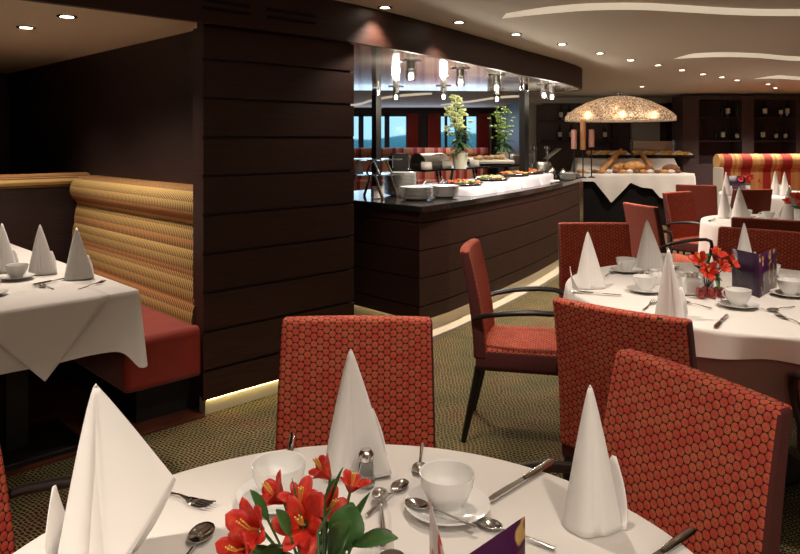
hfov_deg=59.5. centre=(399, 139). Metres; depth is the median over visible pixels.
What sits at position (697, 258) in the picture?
alstroemeria
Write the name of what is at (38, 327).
tablecloth
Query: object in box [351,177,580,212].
countertop
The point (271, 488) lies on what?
alstroemeria
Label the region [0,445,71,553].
dining chair
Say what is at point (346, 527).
leaf sprig
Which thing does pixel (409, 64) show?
socket
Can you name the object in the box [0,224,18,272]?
napkin
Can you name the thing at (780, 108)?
wine bottle
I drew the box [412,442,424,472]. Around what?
teaspoon
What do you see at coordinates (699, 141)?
shelf
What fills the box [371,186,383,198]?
box
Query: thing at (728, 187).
napkin
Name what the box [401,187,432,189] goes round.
plate
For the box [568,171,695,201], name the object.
tablecloth
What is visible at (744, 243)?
napkin
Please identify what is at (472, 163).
tent card
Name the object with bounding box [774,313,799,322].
fork
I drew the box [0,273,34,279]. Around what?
saucer
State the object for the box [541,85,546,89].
socket
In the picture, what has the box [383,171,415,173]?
plate
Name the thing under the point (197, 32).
trim
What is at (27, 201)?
wall
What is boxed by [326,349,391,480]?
napkin
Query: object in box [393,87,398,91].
socket
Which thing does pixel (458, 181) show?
salad
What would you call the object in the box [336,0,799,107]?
ceiling
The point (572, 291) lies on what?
table knife
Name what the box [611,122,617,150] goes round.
trim
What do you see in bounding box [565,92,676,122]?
pendant lamp
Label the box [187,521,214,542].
bowl
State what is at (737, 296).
tea cup
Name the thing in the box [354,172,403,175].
glass shelf
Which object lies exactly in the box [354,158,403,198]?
display stand
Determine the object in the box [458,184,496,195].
stand
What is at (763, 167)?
banquette
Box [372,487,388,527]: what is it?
teaspoon
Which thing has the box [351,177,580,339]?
buffet counter
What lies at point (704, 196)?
dining chair
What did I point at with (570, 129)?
wine bottle
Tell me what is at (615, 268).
saucer
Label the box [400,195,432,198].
plate
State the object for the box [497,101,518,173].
wall
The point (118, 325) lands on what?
tablecloth
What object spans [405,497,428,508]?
bowl
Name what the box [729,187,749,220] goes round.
napkin
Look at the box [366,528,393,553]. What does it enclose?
jam jar
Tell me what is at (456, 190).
plate
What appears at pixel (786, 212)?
napkin
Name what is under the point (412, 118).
curtain
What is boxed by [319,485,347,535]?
alstroemeria
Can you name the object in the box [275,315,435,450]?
dining chair
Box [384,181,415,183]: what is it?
plate
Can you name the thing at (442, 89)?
socket
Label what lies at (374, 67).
ceiling
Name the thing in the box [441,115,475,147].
window
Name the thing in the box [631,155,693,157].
tray
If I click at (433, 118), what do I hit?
curtain
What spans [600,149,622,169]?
bread loaf
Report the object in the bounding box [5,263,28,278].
tea cup
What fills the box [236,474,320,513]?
saucer
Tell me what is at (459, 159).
flowering plant
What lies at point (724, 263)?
alstroemeria
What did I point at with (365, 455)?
salt shaker
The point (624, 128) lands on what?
wall
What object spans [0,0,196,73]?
ceiling
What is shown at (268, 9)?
air vent
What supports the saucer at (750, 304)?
on the tablecloth at (751, 333)
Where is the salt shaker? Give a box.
[358,447,374,489]
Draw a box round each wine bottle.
[558,124,561,139]
[559,105,562,119]
[569,124,572,139]
[603,124,606,139]
[714,126,717,140]
[721,124,724,140]
[726,100,729,116]
[735,127,738,140]
[761,124,764,140]
[763,100,766,116]
[774,127,777,140]
[779,104,782,116]
[784,127,786,140]
[785,100,789,116]
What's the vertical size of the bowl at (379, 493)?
0.007 m
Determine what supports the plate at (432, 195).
on the buffet counter at (408, 262)
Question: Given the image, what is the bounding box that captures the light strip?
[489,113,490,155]
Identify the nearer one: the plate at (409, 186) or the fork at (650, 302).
the fork at (650, 302)
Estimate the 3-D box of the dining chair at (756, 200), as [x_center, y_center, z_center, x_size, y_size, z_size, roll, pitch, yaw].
[3.699,0.971,7.635,0.456,0.903,0.546,0,0,-8]
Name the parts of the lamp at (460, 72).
lamp shade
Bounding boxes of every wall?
[0,73,8,174]
[0,172,90,263]
[354,108,496,154]
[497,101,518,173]
[542,103,665,153]
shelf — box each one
[354,158,401,160]
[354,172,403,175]
[536,105,616,176]
[699,117,740,118]
[699,141,740,141]
[754,117,793,118]
[754,141,793,141]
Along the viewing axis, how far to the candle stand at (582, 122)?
8.63 m
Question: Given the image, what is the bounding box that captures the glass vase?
[699,271,713,287]
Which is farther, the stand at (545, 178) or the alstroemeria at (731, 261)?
the stand at (545, 178)
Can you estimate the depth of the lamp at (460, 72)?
5.79 m
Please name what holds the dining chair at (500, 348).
on the floor
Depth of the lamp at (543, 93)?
7.41 m
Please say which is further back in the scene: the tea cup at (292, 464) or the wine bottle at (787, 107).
the wine bottle at (787, 107)
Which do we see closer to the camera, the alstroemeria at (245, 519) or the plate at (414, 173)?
the alstroemeria at (245, 519)
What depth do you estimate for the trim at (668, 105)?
13.35 m
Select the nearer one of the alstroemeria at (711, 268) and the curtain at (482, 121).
the alstroemeria at (711, 268)
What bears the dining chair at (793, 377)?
on the floor
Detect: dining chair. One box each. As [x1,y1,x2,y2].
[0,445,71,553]
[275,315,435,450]
[460,239,563,442]
[518,349,792,553]
[553,297,696,480]
[558,222,631,297]
[623,202,713,261]
[662,191,700,254]
[676,184,717,254]
[717,227,799,270]
[730,189,772,213]
[731,217,799,231]
[788,372,799,450]
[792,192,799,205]
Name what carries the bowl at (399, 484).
on the teaspoon at (399, 484)
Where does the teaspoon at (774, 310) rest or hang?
on the tablecloth at (751, 333)
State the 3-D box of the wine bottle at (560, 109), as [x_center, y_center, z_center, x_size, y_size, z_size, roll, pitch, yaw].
[3.071,-0.530,13.350,0.075,0.300,0.073,0,0,0]
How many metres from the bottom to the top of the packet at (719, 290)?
0.040 m
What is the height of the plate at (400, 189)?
0.020 m
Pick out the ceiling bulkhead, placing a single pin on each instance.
(335, 20)
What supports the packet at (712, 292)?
on the tablecloth at (751, 333)
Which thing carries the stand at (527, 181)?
on the buffet counter at (408, 262)
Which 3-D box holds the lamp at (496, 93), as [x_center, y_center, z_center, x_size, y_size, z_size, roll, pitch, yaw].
[1.122,-0.520,8.098,0.170,0.145,0.170,0,0,0]
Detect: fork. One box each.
[77,280,105,289]
[171,492,215,508]
[642,299,656,310]
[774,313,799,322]
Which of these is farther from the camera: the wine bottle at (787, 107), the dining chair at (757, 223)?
the wine bottle at (787, 107)
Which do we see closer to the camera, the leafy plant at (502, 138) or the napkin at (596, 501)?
the napkin at (596, 501)
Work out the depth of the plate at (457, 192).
5.63 m
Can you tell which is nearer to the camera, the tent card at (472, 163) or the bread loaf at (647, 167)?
the tent card at (472, 163)
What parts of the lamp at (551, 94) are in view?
lamp shade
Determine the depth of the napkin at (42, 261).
3.48 m
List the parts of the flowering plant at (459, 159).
stem, pot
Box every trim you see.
[193,27,204,396]
[381,90,539,91]
[529,98,671,102]
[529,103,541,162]
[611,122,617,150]
[631,122,659,155]
[666,103,671,140]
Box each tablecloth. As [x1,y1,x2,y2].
[0,244,147,374]
[0,283,109,380]
[13,444,693,553]
[563,262,799,363]
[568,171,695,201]
[696,357,799,417]
[698,214,778,262]
[717,191,799,214]
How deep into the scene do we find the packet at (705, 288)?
2.97 m
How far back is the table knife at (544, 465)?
1.36 m
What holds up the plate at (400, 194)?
on the plate at (400, 195)
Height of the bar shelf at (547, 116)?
2.000 m
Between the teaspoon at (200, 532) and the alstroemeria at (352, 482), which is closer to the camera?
the alstroemeria at (352, 482)
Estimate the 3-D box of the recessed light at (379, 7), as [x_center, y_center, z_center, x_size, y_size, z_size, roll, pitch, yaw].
[-0.092,-0.817,4.316,0.092,0.005,0.092,0,0,0]
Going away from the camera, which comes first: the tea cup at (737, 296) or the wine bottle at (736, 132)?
the tea cup at (737, 296)
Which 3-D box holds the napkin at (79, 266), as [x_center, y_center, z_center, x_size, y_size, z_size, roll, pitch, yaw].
[-1.548,0.545,3.394,0.144,0.248,0.124,0,0,-6]
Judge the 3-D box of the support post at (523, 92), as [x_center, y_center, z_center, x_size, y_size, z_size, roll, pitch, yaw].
[1.293,-0.060,7.300,0.091,1.059,0.091,0,0,45]
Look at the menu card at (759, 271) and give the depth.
3.04 m
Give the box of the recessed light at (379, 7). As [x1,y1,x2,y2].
[378,6,391,8]
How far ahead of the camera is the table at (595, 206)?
11.65 m
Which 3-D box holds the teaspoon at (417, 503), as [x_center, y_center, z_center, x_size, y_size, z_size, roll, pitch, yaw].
[0.069,0.651,1.224,0.144,0.008,0.032,0,0,35]
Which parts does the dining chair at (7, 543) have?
backrest, armrest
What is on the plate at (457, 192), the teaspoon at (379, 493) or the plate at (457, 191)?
the plate at (457, 191)
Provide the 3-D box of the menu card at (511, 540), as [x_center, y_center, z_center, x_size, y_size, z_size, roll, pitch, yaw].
[0.102,0.579,0.877,0.122,0.178,0.156,0,0,0]
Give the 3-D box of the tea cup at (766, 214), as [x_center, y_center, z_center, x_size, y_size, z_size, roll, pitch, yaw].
[3.074,0.630,5.853,0.101,0.064,0.109,0,0,-17]
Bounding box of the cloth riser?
[571,158,676,171]
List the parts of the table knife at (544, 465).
blade, handle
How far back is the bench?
3.88 m
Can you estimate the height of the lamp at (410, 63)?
0.145 m
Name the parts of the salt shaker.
glass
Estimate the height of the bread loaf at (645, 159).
0.438 m
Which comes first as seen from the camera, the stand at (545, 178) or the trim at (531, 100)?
the stand at (545, 178)
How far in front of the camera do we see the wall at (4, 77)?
6.61 m
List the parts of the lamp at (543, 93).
lamp shade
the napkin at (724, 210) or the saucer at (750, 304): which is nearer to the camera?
the saucer at (750, 304)
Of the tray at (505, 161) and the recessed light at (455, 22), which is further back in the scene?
the tray at (505, 161)
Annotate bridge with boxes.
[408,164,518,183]
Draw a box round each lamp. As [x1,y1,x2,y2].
[388,86,403,99]
[400,59,421,79]
[436,85,450,98]
[450,68,470,85]
[487,74,505,90]
[490,88,503,100]
[536,84,551,97]
[547,86,559,99]
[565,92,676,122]
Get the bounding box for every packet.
[696,287,703,297]
[702,286,709,296]
[708,287,716,297]
[714,286,722,296]
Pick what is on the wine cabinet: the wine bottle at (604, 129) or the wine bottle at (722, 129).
the wine bottle at (722, 129)
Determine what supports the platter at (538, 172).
on the stand at (545, 178)
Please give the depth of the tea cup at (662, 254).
3.63 m
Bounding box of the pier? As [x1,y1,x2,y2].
[406,115,440,147]
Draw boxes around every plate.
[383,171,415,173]
[383,176,416,178]
[383,179,415,180]
[383,180,416,182]
[383,183,415,185]
[384,177,416,179]
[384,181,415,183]
[394,173,416,175]
[400,185,432,188]
[400,189,432,191]
[400,190,432,192]
[400,193,432,195]
[400,194,432,196]
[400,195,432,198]
[400,197,432,200]
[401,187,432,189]
[401,192,432,193]
[429,184,458,187]
[432,186,458,188]
[432,190,458,192]
[432,195,458,197]
[433,191,458,193]
[433,192,458,194]
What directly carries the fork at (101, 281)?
on the tablecloth at (118, 325)
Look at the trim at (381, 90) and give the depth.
8.40 m
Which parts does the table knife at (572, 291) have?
handle, blade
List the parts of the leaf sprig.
stem, stem, stem, stem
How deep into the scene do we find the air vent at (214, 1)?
3.58 m
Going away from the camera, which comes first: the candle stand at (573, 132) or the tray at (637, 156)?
the candle stand at (573, 132)
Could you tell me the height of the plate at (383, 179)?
0.022 m
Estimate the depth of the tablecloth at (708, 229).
5.73 m
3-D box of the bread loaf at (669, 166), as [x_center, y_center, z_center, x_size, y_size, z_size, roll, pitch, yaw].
[4.568,0.482,11.800,0.280,0.150,0.200,0,0,0]
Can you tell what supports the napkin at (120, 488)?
on the tablecloth at (541, 498)
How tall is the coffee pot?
0.171 m
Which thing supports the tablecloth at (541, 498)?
on the round table
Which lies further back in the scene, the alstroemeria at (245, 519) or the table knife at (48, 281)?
the table knife at (48, 281)
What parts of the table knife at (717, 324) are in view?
handle, blade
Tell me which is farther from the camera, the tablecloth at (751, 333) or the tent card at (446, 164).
the tent card at (446, 164)
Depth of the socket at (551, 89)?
7.69 m
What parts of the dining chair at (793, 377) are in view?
seat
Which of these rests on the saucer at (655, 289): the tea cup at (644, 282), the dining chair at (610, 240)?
the tea cup at (644, 282)
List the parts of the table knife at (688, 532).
blade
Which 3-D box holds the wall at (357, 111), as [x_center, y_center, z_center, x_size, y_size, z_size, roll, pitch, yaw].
[0.641,-0.075,18.050,3.699,1.490,0.100,0,0,0]
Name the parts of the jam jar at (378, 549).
glass, lid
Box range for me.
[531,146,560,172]
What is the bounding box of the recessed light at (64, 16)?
[56,14,77,18]
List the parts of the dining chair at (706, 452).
armrest, backrest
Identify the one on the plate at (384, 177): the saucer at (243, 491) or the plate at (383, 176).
the plate at (383, 176)
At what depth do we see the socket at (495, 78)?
6.37 m
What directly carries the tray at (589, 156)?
on the cloth riser
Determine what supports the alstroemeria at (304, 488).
in the glass vase
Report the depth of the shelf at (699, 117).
12.35 m
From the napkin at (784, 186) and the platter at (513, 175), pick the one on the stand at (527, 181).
the platter at (513, 175)
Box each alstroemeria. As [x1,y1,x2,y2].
[215,530,321,553]
[225,497,281,553]
[261,469,326,550]
[271,492,323,553]
[277,475,317,527]
[308,454,331,553]
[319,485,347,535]
[325,469,371,535]
[688,251,709,266]
[694,261,722,282]
[707,246,728,276]
[715,254,741,276]
[715,259,732,289]
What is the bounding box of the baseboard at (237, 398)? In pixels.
[200,381,277,414]
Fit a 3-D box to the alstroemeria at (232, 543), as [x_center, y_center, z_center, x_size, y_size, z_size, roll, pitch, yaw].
[-0.149,0.560,0.875,0.156,0.181,0.050,0,0,-36]
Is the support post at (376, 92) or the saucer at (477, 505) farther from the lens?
the support post at (376, 92)
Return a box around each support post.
[372,88,380,185]
[519,83,528,172]
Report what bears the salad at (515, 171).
on the platter at (513, 175)
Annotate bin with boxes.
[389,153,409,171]
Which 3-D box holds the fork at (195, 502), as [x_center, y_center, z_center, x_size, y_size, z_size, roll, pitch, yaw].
[-0.422,0.663,1.311,0.183,0.009,0.027,0,0,28]
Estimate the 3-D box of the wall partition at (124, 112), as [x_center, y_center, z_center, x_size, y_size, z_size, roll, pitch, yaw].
[-2.067,0.300,5.401,0.985,2.240,4.060,0,0,-44]
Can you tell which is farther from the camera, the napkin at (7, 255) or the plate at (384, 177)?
the plate at (384, 177)
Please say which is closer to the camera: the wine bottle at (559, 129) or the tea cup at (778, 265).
the tea cup at (778, 265)
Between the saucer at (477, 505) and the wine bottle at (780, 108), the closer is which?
the saucer at (477, 505)
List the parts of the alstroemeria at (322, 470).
stem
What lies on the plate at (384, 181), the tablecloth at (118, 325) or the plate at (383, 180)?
the plate at (383, 180)
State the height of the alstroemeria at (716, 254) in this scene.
0.189 m
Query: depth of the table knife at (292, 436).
1.53 m
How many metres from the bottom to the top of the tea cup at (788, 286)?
0.064 m
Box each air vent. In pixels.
[203,0,249,14]
[267,8,315,24]
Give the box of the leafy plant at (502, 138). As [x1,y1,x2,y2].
[487,106,515,158]
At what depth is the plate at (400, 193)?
5.40 m
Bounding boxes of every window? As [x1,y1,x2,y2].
[353,115,405,147]
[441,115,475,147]
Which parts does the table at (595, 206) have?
leg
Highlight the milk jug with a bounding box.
[644,268,661,284]
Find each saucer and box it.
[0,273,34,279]
[0,288,8,294]
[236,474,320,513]
[404,485,489,525]
[610,266,641,272]
[627,285,658,293]
[717,299,759,308]
[770,288,799,297]
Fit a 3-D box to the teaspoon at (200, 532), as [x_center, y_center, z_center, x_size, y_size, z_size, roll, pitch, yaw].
[-0.339,0.663,1.116,0.042,0.008,0.195,0,0,4]
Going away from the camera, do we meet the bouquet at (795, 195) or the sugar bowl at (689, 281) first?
the sugar bowl at (689, 281)
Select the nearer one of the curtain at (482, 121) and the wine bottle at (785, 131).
the wine bottle at (785, 131)
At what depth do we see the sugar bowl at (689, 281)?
3.00 m
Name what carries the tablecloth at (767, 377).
on the round table
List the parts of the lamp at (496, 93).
lamp shade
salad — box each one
[447,179,480,183]
[476,174,503,178]
[499,170,527,174]
[516,169,539,172]
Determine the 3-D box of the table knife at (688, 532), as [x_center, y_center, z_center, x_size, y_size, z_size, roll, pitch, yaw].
[0.415,0.661,1.120,0.218,0.011,0.017,0,0,-40]
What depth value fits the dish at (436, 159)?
6.56 m
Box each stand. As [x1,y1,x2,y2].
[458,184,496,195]
[481,179,520,191]
[503,175,541,187]
[529,173,554,184]
[571,130,577,177]
[579,120,586,177]
[587,129,594,177]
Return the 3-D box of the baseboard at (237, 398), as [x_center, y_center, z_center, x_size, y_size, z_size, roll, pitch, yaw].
[-0.686,1.377,3.968,0.950,0.085,0.060,0,0,-44]
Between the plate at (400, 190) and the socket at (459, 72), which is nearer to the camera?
the plate at (400, 190)
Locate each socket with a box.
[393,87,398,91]
[406,61,415,68]
[440,87,446,91]
[456,69,464,75]
[493,76,499,81]
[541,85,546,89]
[549,87,554,91]
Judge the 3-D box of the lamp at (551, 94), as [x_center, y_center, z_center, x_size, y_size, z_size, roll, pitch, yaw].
[1.676,-0.520,7.720,0.170,0.145,0.170,0,0,0]
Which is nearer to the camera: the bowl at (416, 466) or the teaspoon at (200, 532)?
the teaspoon at (200, 532)
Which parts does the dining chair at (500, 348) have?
leg, backrest, leg, armrest, seat, armrest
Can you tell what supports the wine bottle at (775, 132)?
on the wine cabinet
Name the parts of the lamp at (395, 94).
lamp shade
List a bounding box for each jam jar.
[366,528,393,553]
[380,549,403,553]
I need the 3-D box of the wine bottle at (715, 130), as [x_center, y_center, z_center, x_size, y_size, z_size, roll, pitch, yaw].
[5.611,-0.125,12.430,0.067,0.270,0.065,0,0,0]
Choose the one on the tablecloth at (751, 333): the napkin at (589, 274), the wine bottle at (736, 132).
the napkin at (589, 274)
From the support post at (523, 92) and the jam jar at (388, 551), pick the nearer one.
the jam jar at (388, 551)
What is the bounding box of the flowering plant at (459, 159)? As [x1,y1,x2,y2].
[443,94,474,168]
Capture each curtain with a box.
[407,113,417,147]
[428,113,439,147]
[477,113,488,174]
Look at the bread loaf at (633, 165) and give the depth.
11.70 m
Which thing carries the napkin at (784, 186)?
on the tablecloth at (777, 203)
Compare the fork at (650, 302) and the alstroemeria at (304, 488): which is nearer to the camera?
the alstroemeria at (304, 488)
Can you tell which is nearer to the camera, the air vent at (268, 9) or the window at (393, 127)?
the air vent at (268, 9)
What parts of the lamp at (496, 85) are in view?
lamp shade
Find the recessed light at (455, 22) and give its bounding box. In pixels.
[453,21,464,23]
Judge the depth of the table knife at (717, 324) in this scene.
2.54 m
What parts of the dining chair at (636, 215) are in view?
backrest, armrest, seat, armrest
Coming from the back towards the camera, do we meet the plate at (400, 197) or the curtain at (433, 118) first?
the curtain at (433, 118)
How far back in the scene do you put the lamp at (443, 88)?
7.65 m
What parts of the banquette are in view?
panel, backrest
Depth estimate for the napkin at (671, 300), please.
2.60 m
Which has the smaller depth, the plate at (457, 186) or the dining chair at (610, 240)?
the dining chair at (610, 240)
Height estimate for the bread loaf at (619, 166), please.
0.150 m
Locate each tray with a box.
[467,157,514,164]
[585,155,630,157]
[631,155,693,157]
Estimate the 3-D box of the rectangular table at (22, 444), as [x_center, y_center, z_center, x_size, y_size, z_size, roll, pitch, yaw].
[-2.167,1.050,3.608,0.760,0.730,2.020,0,0,-44]
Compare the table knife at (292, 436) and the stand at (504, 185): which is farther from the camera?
the stand at (504, 185)
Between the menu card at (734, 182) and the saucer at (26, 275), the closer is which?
the saucer at (26, 275)
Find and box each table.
[0,369,79,471]
[578,175,665,223]
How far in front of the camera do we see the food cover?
12.60 m
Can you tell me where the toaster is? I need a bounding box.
[498,153,531,172]
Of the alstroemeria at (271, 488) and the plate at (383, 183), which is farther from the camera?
the plate at (383, 183)
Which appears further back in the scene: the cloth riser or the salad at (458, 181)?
the cloth riser
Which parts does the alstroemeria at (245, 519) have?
stem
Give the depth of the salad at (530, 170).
7.51 m
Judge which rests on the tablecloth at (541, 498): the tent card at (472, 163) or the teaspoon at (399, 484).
the teaspoon at (399, 484)
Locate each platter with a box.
[443,182,482,185]
[473,177,508,180]
[497,173,529,176]
[530,171,544,173]
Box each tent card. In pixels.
[420,162,431,168]
[442,161,452,167]
[469,160,478,166]
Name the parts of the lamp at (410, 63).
lamp shade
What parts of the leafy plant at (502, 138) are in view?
stem, pot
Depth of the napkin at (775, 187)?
8.57 m
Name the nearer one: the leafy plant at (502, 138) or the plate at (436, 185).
the plate at (436, 185)
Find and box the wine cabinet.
[672,95,799,184]
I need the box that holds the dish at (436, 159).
[410,153,449,167]
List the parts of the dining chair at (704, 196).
backrest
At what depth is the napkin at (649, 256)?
3.57 m
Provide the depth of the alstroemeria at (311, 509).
0.84 m
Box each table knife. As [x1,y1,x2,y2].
[32,278,63,285]
[287,431,296,450]
[488,459,553,501]
[570,290,620,294]
[652,526,696,553]
[714,314,728,327]
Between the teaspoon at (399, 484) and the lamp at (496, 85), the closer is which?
the teaspoon at (399, 484)
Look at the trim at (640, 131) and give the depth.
13.50 m
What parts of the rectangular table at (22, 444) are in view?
post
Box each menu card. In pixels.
[430,499,524,553]
[728,176,744,188]
[732,247,776,297]
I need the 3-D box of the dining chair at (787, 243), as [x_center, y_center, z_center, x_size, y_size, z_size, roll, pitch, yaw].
[1.947,0.971,3.887,0.456,0.903,0.546,0,0,38]
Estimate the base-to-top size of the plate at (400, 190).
0.020 m
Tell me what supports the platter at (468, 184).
on the stand at (482, 189)
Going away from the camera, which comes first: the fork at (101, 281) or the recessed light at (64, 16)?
the fork at (101, 281)
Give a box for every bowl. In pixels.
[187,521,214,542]
[372,487,388,500]
[390,479,408,489]
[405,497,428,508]
[412,462,424,472]
[477,517,502,528]
[676,271,703,294]
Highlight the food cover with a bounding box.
[630,140,675,155]
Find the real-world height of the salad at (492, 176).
0.040 m
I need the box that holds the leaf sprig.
[250,467,397,553]
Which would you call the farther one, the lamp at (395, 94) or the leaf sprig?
the lamp at (395, 94)
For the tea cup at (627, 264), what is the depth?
3.51 m
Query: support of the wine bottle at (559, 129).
on the bar shelf at (547, 116)
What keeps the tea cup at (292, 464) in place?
on the saucer at (243, 491)
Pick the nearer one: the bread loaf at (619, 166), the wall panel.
the wall panel
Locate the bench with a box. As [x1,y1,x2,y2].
[56,175,200,422]
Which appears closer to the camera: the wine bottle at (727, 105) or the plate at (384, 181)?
the plate at (384, 181)
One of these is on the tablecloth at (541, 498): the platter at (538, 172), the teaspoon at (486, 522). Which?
the teaspoon at (486, 522)
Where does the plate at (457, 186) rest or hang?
on the plate
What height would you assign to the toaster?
0.315 m
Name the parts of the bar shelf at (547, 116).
shelf, shelf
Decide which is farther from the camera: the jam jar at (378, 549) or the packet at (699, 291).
the packet at (699, 291)
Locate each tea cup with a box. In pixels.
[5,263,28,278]
[251,450,305,492]
[419,459,474,514]
[616,257,635,271]
[633,274,656,291]
[661,253,673,261]
[721,287,751,306]
[758,211,774,218]
[777,264,780,274]
[777,277,799,295]
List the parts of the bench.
backrest, seat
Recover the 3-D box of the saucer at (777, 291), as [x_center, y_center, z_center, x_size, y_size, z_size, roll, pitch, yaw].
[1.671,0.660,3.000,0.155,0.016,0.155,0,0,0]
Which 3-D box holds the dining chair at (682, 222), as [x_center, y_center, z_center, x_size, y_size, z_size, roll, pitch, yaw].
[2.912,0.971,6.833,0.566,0.903,0.546,0,0,-34]
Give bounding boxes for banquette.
[713,154,799,202]
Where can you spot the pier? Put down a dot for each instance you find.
(422, 119)
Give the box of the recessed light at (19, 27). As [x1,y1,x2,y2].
[16,26,35,29]
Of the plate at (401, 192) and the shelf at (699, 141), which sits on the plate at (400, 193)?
the plate at (401, 192)
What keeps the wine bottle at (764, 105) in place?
on the wine cabinet
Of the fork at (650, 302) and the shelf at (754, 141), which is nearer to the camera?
the fork at (650, 302)
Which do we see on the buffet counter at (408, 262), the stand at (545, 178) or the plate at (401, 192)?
the stand at (545, 178)
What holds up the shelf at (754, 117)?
attached to the wine cabinet
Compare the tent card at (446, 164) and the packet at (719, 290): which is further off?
the tent card at (446, 164)
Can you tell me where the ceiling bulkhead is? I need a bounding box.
[22,0,581,91]
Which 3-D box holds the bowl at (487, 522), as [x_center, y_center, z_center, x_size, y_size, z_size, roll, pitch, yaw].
[0.155,0.664,1.208,0.048,0.007,0.032,0,0,36]
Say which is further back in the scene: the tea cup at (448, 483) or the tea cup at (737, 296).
the tea cup at (737, 296)
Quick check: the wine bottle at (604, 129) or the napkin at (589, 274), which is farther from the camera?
the wine bottle at (604, 129)
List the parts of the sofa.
seat, backrest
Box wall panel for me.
[202,26,353,400]
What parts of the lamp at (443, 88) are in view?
lamp shade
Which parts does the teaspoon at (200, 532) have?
handle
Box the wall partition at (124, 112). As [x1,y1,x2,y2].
[9,23,350,397]
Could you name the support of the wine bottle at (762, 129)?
on the wine cabinet
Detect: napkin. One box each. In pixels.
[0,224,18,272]
[28,225,56,275]
[44,384,175,553]
[64,227,93,280]
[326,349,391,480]
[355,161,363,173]
[562,385,627,538]
[570,231,605,290]
[635,220,663,271]
[655,248,687,318]
[717,186,730,218]
[721,173,732,195]
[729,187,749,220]
[737,223,755,252]
[771,172,780,194]
[778,186,796,219]
[779,172,790,195]
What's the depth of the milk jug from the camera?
3.23 m
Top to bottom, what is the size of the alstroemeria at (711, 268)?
0.144 m
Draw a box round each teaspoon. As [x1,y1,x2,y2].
[186,521,214,553]
[364,479,408,516]
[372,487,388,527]
[405,497,476,527]
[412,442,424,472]
[477,517,555,549]
[745,306,779,311]
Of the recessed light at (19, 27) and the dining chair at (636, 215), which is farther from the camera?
the dining chair at (636, 215)
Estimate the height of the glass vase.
0.110 m
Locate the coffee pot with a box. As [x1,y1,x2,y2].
[545,166,558,179]
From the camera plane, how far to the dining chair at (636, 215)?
5.60 m
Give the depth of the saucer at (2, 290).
3.04 m
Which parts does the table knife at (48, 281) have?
handle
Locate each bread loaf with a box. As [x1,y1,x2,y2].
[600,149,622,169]
[612,163,624,169]
[623,161,644,172]
[638,150,654,172]
[644,165,653,169]
[662,164,679,169]
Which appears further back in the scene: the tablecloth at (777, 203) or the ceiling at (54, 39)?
the tablecloth at (777, 203)
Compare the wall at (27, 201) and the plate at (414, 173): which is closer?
the wall at (27, 201)
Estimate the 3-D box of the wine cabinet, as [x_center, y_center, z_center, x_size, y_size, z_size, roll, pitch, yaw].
[6.704,0.315,12.550,3.462,2.210,0.500,0,0,0]
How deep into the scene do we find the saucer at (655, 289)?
3.08 m
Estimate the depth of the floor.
3.49 m
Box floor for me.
[0,224,799,553]
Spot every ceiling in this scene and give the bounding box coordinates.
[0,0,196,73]
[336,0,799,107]
[351,43,577,90]
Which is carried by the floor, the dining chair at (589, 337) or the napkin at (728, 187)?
the dining chair at (589, 337)
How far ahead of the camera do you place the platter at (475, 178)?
6.50 m
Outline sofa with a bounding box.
[351,148,487,190]
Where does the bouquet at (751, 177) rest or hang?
on the tablecloth at (777, 203)
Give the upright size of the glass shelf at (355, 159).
0.012 m
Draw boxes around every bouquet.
[738,174,760,188]
[782,192,799,219]
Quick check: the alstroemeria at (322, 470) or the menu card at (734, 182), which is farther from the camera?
the menu card at (734, 182)

